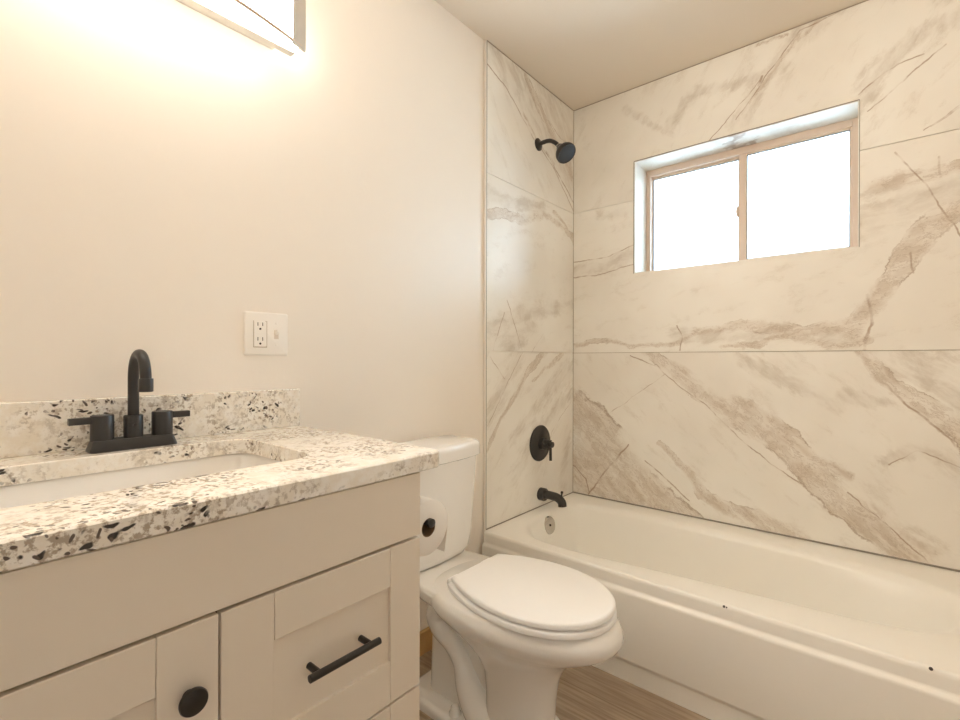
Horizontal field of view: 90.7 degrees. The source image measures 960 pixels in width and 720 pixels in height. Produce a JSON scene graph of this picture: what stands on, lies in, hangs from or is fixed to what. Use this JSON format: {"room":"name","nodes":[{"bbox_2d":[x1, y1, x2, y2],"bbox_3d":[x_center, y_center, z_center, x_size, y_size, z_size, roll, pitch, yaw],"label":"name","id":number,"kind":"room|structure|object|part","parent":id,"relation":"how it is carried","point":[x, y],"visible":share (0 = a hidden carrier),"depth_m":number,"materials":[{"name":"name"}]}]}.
{"room":"bathroom","nodes":[
{"label":"bathroom","id":0,"kind":"room"},
{"bbox_2d":[0,0,573,630],"bbox_3d":[-0.449,-0.139,1.554,0.120,2.450,3.270,0,0,40],"label":"wall","id":1,"kind":"structure","parent":0,"point":[169,174],"depth_m":1.40,"materials":[{"name":"paint"}]},
{"bbox_2d":[0,388,299,458],"bbox_3d":[-0.793,0.135,1.052,0.022,0.105,0.830,0,0,40],"label":"backsplash","id":2,"kind":"structure","parent":1,"relation":"attached to","point":[27,428],"depth_m":1.08,"materials":[{"name":"stone"}]},
{"bbox_2d":[176,0,305,56],"bbox_3d":[-0.737,-0.907,1.010,0.156,0.139,0.764,0,0,40],"label":"vanity light","id":3,"kind":"object","parent":1,"relation":"attached to","point":[280,25],"visible":1,"depth_m":1.21,"materials":[{"name":"brushed nickel"},{"name":"frosted acrylic"}]},
{"bbox_3d":[-0.781,-0.907,1.048,0.040,0.089,0.684,0,0,40],"label":"plate","id":4,"kind":"part","parent":3,"relation":"part of","materials":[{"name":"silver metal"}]},
{"bbox_2d":[244,311,287,355],"bbox_3d":[-0.584,-0.072,1.303,0.016,0.118,0.121,0,0,40],"label":"switch plate","id":5,"kind":"object","parent":1,"relation":"attached to","point":[264,333],"visible":1,"depth_m":1.30,"materials":[{"name":"plastic"}]},
{"bbox_2d":[254,321,266,346],"bbox_3d":[-0.599,-0.071,1.291,0.006,0.069,0.034,0,0,40],"label":"receptacle","id":6,"kind":"object","parent":5,"relation":"attached to","point":[260,327],"depth_m":1.29,"materials":[{"name":"plastic"}]},
{"bbox_2d":[274,330,278,338],"bbox_3d":[-0.570,-0.071,1.325,0.004,0.025,0.012,0,0,40],"label":"switch","id":7,"kind":"object","parent":5,"relation":"attached to","point":[276,332],"depth_m":1.32,"materials":[{"name":"plastic"}]},
{"bbox_2d":[420,626,431,655],"bbox_3d":[-0.277,1.042,1.673,0.014,0.085,0.855,0,0,40],"label":"baseboard","id":8,"kind":"structure","parent":1,"relation":"attached to","point":[425,634],"depth_m":1.75,"materials":[{"name":"brown wood"}]},
{"bbox_2d":[483,40,486,531],"bbox_3d":[0.021,-0.316,2.024,0.011,2.093,0.012,0,0,40],"label":"trim","id":9,"kind":"structure","parent":1,"relation":"attached to","point":[485,41],"depth_m":2.02,"materials":[{"name":"tile"}]},
{"bbox_2d":[529,425,553,460],"bbox_3d":[0.324,0.410,2.318,0.077,0.178,0.178,0,0,40],"label":"shower valve","id":10,"kind":"object","parent":1,"relation":"attached to","point":[540,444],"visible":1,"depth_m":2.31,"materials":[{"name":"black metal"}]},
{"bbox_3d":[0.336,0.439,2.307,0.031,0.099,0.024,0,0,40],"label":"lever","id":11,"kind":"part","parent":10,"relation":"part of","materials":[{"name":"black metal"}]},
{"bbox_2d":[537,487,566,507],"bbox_3d":[0.354,0.665,2.302,0.145,0.075,0.062,0,0,40],"label":"tub spout","id":12,"kind":"object","parent":1,"relation":"attached to","point":[543,494],"visible":1,"depth_m":2.29,"materials":[{"name":"black metal"}]},
{"bbox_3d":[0.362,0.671,2.296,0.124,0.063,0.041,0,0,40],"label":"spout","id":13,"kind":"part","parent":12,"relation":"part of","materials":[{"name":"black metal"}]},
{"bbox_2d":[535,138,575,163],"bbox_3d":[0.356,-1.007,2.255,0.201,0.157,0.099,0,0,40],"label":"shower fixture","id":14,"kind":"object","parent":1,"relation":"attached to","point":[565,151],"visible":1,"depth_m":2.22,"materials":[{"name":"black metal"}]},
{"bbox_3d":[0.333,-1.039,2.286,0.121,0.058,0.020,0,0,40],"label":"arm","id":15,"kind":"part","parent":14,"relation":"part of","materials":[{"name":"black metal"}]},
{"bbox_2d":[419,649,709,719],"bbox_3d":[0.172,1.137,1.030,1.750,0.100,3.270,0,0,40],"label":"floor","id":16,"kind":"structure","parent":0,"point":[589,692],"depth_m":1.51,"materials":[{"name":"brown wood"}]},
{"bbox_2d":[0,472,419,719],"bbox_3d":[-0.563,0.653,0.853,0.613,0.862,0.722,0,0,40],"label":"vanity cabinet","id":17,"kind":"object","parent":16,"relation":"on","point":[307,609],"visible":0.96,"depth_m":0.68,"materials":[{"name":"paint"}]},
{"bbox_3d":[-0.481,0.655,0.536,0.016,0.602,0.341,0,0,40],"label":"door","id":18,"kind":"part","parent":17,"relation":"part of","materials":[{"name":"paint"}]},
{"bbox_3d":[-0.484,0.655,0.538,0.009,0.452,0.196,0,0,40],"label":"inset panel","id":19,"kind":"part","parent":17,"relation":"part of","materials":[{"name":"paint"}]},
{"bbox_3d":[-0.380,0.447,0.625,0.025,0.035,0.035,0,0,40],"label":"knob","id":20,"kind":"part","parent":17,"relation":"part of","materials":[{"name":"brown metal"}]},
{"bbox_2d":[0,388,438,572],"bbox_3d":[-0.573,0.152,0.867,0.596,0.138,0.830,0,0,40],"label":"countertop","id":21,"kind":"structure","parent":17,"relation":"on","point":[37,443],"depth_m":0.89,"materials":[{"name":"stone"}]},
{"bbox_2d":[67,349,189,453],"bbox_3d":[-0.717,0.082,0.995,0.126,0.210,0.215,0,0,40],"label":"faucet","id":22,"kind":"object","parent":21,"relation":"on","point":[102,439],"visible":1,"depth_m":1.00,"materials":[{"name":"black metal"}]},
{"bbox_3d":[-0.796,0.123,0.957,0.014,0.014,0.054,0,0,40],"label":"lever","id":23,"kind":"part","parent":22,"relation":"part of","materials":[{"name":"black metal"}]},
{"bbox_3d":[-0.779,0.140,0.978,0.040,0.052,0.040,0,0,40],"label":"handle","id":24,"kind":"part","parent":22,"relation":"part of","materials":[{"name":"black metal"}]},
{"bbox_3d":[-0.744,0.176,1.019,0.054,0.023,0.155,0,0,40],"label":"plate","id":25,"kind":"part","parent":22,"relation":"part of","materials":[{"name":"black metal"}]},
{"bbox_3d":[-0.711,0.051,0.991,0.106,0.148,0.020,0,0,40],"label":"spout","id":26,"kind":"part","parent":22,"relation":"part of","materials":[{"name":"black metal"}]},
{"bbox_3d":[-0.710,0.140,1.060,0.040,0.052,0.040,0,0,40],"label":"handle","id":27,"kind":"part","parent":22,"relation":"part of","materials":[{"name":"black metal"}]},
{"bbox_3d":[-0.692,0.123,1.080,0.014,0.014,0.054,0,0,40],"label":"lever","id":28,"kind":"part","parent":22,"relation":"part of","materials":[{"name":"black metal"}]},
{"bbox_2d":[0,453,279,507],"bbox_3d":[-0.596,0.304,0.862,0.380,0.164,0.528,0,0,40],"label":"sink","id":29,"kind":"object","parent":21,"relation":"in","point":[29,493],"visible":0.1,"depth_m":0.96,"materials":[{"name":"ceramic"}]},
{"bbox_3d":[-0.248,0.501,0.812,0.016,0.293,0.375,0,0,40],"label":"drawer","id":30,"kind":"part","parent":17,"relation":"part of","materials":[{"name":"paint"}]},
{"bbox_3d":[-0.250,0.498,0.815,0.009,0.144,0.228,0,0,40],"label":"inset panel","id":31,"kind":"part","parent":17,"relation":"part of","materials":[{"name":"paint"}]},
{"bbox_3d":[-0.232,0.498,0.800,0.039,0.012,0.136,0,0,40],"label":"handle","id":32,"kind":"part","parent":17,"relation":"part of","materials":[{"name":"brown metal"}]},
{"bbox_3d":[-0.248,0.804,0.813,0.016,0.304,0.375,0,0,40],"label":"drawer","id":33,"kind":"part","parent":17,"relation":"part of","materials":[{"name":"paint"}]},
{"bbox_2d":[424,518,434,527],"bbox_3d":[-0.184,0.355,1.059,0.160,0.044,0.082,0,0,40],"label":"paper holder","id":34,"kind":"object","parent":17,"relation":"attached to","point":[430,523],"visible":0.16,"depth_m":1.03,"materials":[{"name":"black metal"}]},
{"bbox_2d":[416,496,447,555],"bbox_3d":[-0.150,0.371,1.072,0.100,0.128,0.121,0,0,40],"label":"toilet paper roll","id":35,"kind":"object","parent":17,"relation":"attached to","point":[431,539],"visible":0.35,"depth_m":1.05,"materials":[{"name":"paper"}]},
{"bbox_2d":[401,435,623,719],"bbox_3d":[0.046,0.686,1.430,0.788,0.802,0.396,0,0,40],"label":"toilet","id":36,"kind":"object","parent":16,"relation":"on","point":[505,629],"visible":0.91,"depth_m":1.32,"materials":[{"name":"ceramic"}]},
{"bbox_3d":[-0.176,0.311,1.618,0.204,0.054,0.396,0,0,40],"label":"tank lid","id":37,"kind":"part","parent":36,"relation":"part of","materials":[{"name":"ceramic"}]},
{"bbox_3d":[-0.179,0.505,1.621,0.185,0.342,0.374,0,0,40],"label":"tank","id":38,"kind":"part","parent":36,"relation":"part of","materials":[{"name":"ceramic"}]},
{"bbox_3d":[0.122,0.882,1.366,0.589,0.411,0.372,0,0,40],"label":"bowl","id":39,"kind":"part","parent":36,"relation":"part of","materials":[{"name":"ceramic"}]},
{"bbox_3d":[0.155,0.666,1.339,0.460,0.018,0.350,0,0,40],"label":"seat","id":40,"kind":"part","parent":36,"relation":"part of","materials":[{"name":"plastic"}]},
{"bbox_3d":[0.158,0.644,1.337,0.447,0.016,0.345,0,0,40],"label":"lid","id":41,"kind":"part","parent":36,"relation":"part of","materials":[{"name":"plastic"}]},
{"bbox_2d":[482,493,959,719],"bbox_3d":[0.842,0.908,1.808,1.526,0.360,0.774,0,0,40],"label":"bathtub","id":42,"kind":"object","parent":16,"relation":"on","point":[719,621],"visible":0.85,"depth_m":1.52,"materials":[{"name":"ceramic"}]},
{"bbox_3d":[0.326,0.783,2.249,0.034,0.083,0.084,0,0,40],"label":"overflow plate","id":43,"kind":"part","parent":42,"relation":"part of","materials":[{"name":"silver metal"}]},
{"bbox_2d":[435,0,864,109],"bbox_3d":[0.177,-1.412,1.027,1.750,0.100,3.270,0,0,40],"label":"ceiling","id":44,"kind":"structure","parent":0,"point":[584,52],"depth_m":1.96,"materials":[{"name":"paint"}]},
{"bbox_2d":[573,0,959,569],"bbox_3d":[1.161,-0.137,2.190,1.540,2.450,0.221,0,0,40],"label":"wall","id":45,"kind":"structure","parent":0,"point":[815,395],"depth_m":1.94,"materials":[{"name":"tile"}]},
{"bbox_2d":[487,0,867,332],"bbox_3d":[0.853,-0.320,1.818,1.529,2.082,0.748,0,0,40],"label":"trim","id":46,"kind":"structure","parent":45,"relation":"attached to","point":[865,0],"depth_m":2.33,"materials":[{"name":"tile"}]},
{"bbox_2d":[486,492,959,571],"bbox_3d":[0.851,0.724,1.819,1.529,0.006,0.748,0,0,40],"label":"trim","id":47,"kind":"structure","parent":45,"relation":"attached to","point":[951,569],"depth_m":2.01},
{"bbox_2d":[646,118,857,270],"bbox_3d":[1.220,-0.712,2.224,0.873,0.552,0.045,0,0,40],"label":"window","id":48,"kind":"structure","parent":45,"relation":"in","point":[741,154],"depth_m":2.20,"materials":[{"name":"plastic"}]},
{"bbox_3d":[1.074,-0.707,2.361,0.431,0.502,0.018,0,0,40],"label":"sash","id":49,"kind":"part","parent":48,"relation":"part of","materials":[{"name":"plastic"}]},
{"bbox_3d":[1.372,-0.706,2.083,0.416,0.502,0.018,0,0,40],"label":"sash","id":50,"kind":"part","parent":48,"relation":"part of","materials":[{"name":"plastic"}]}
]}

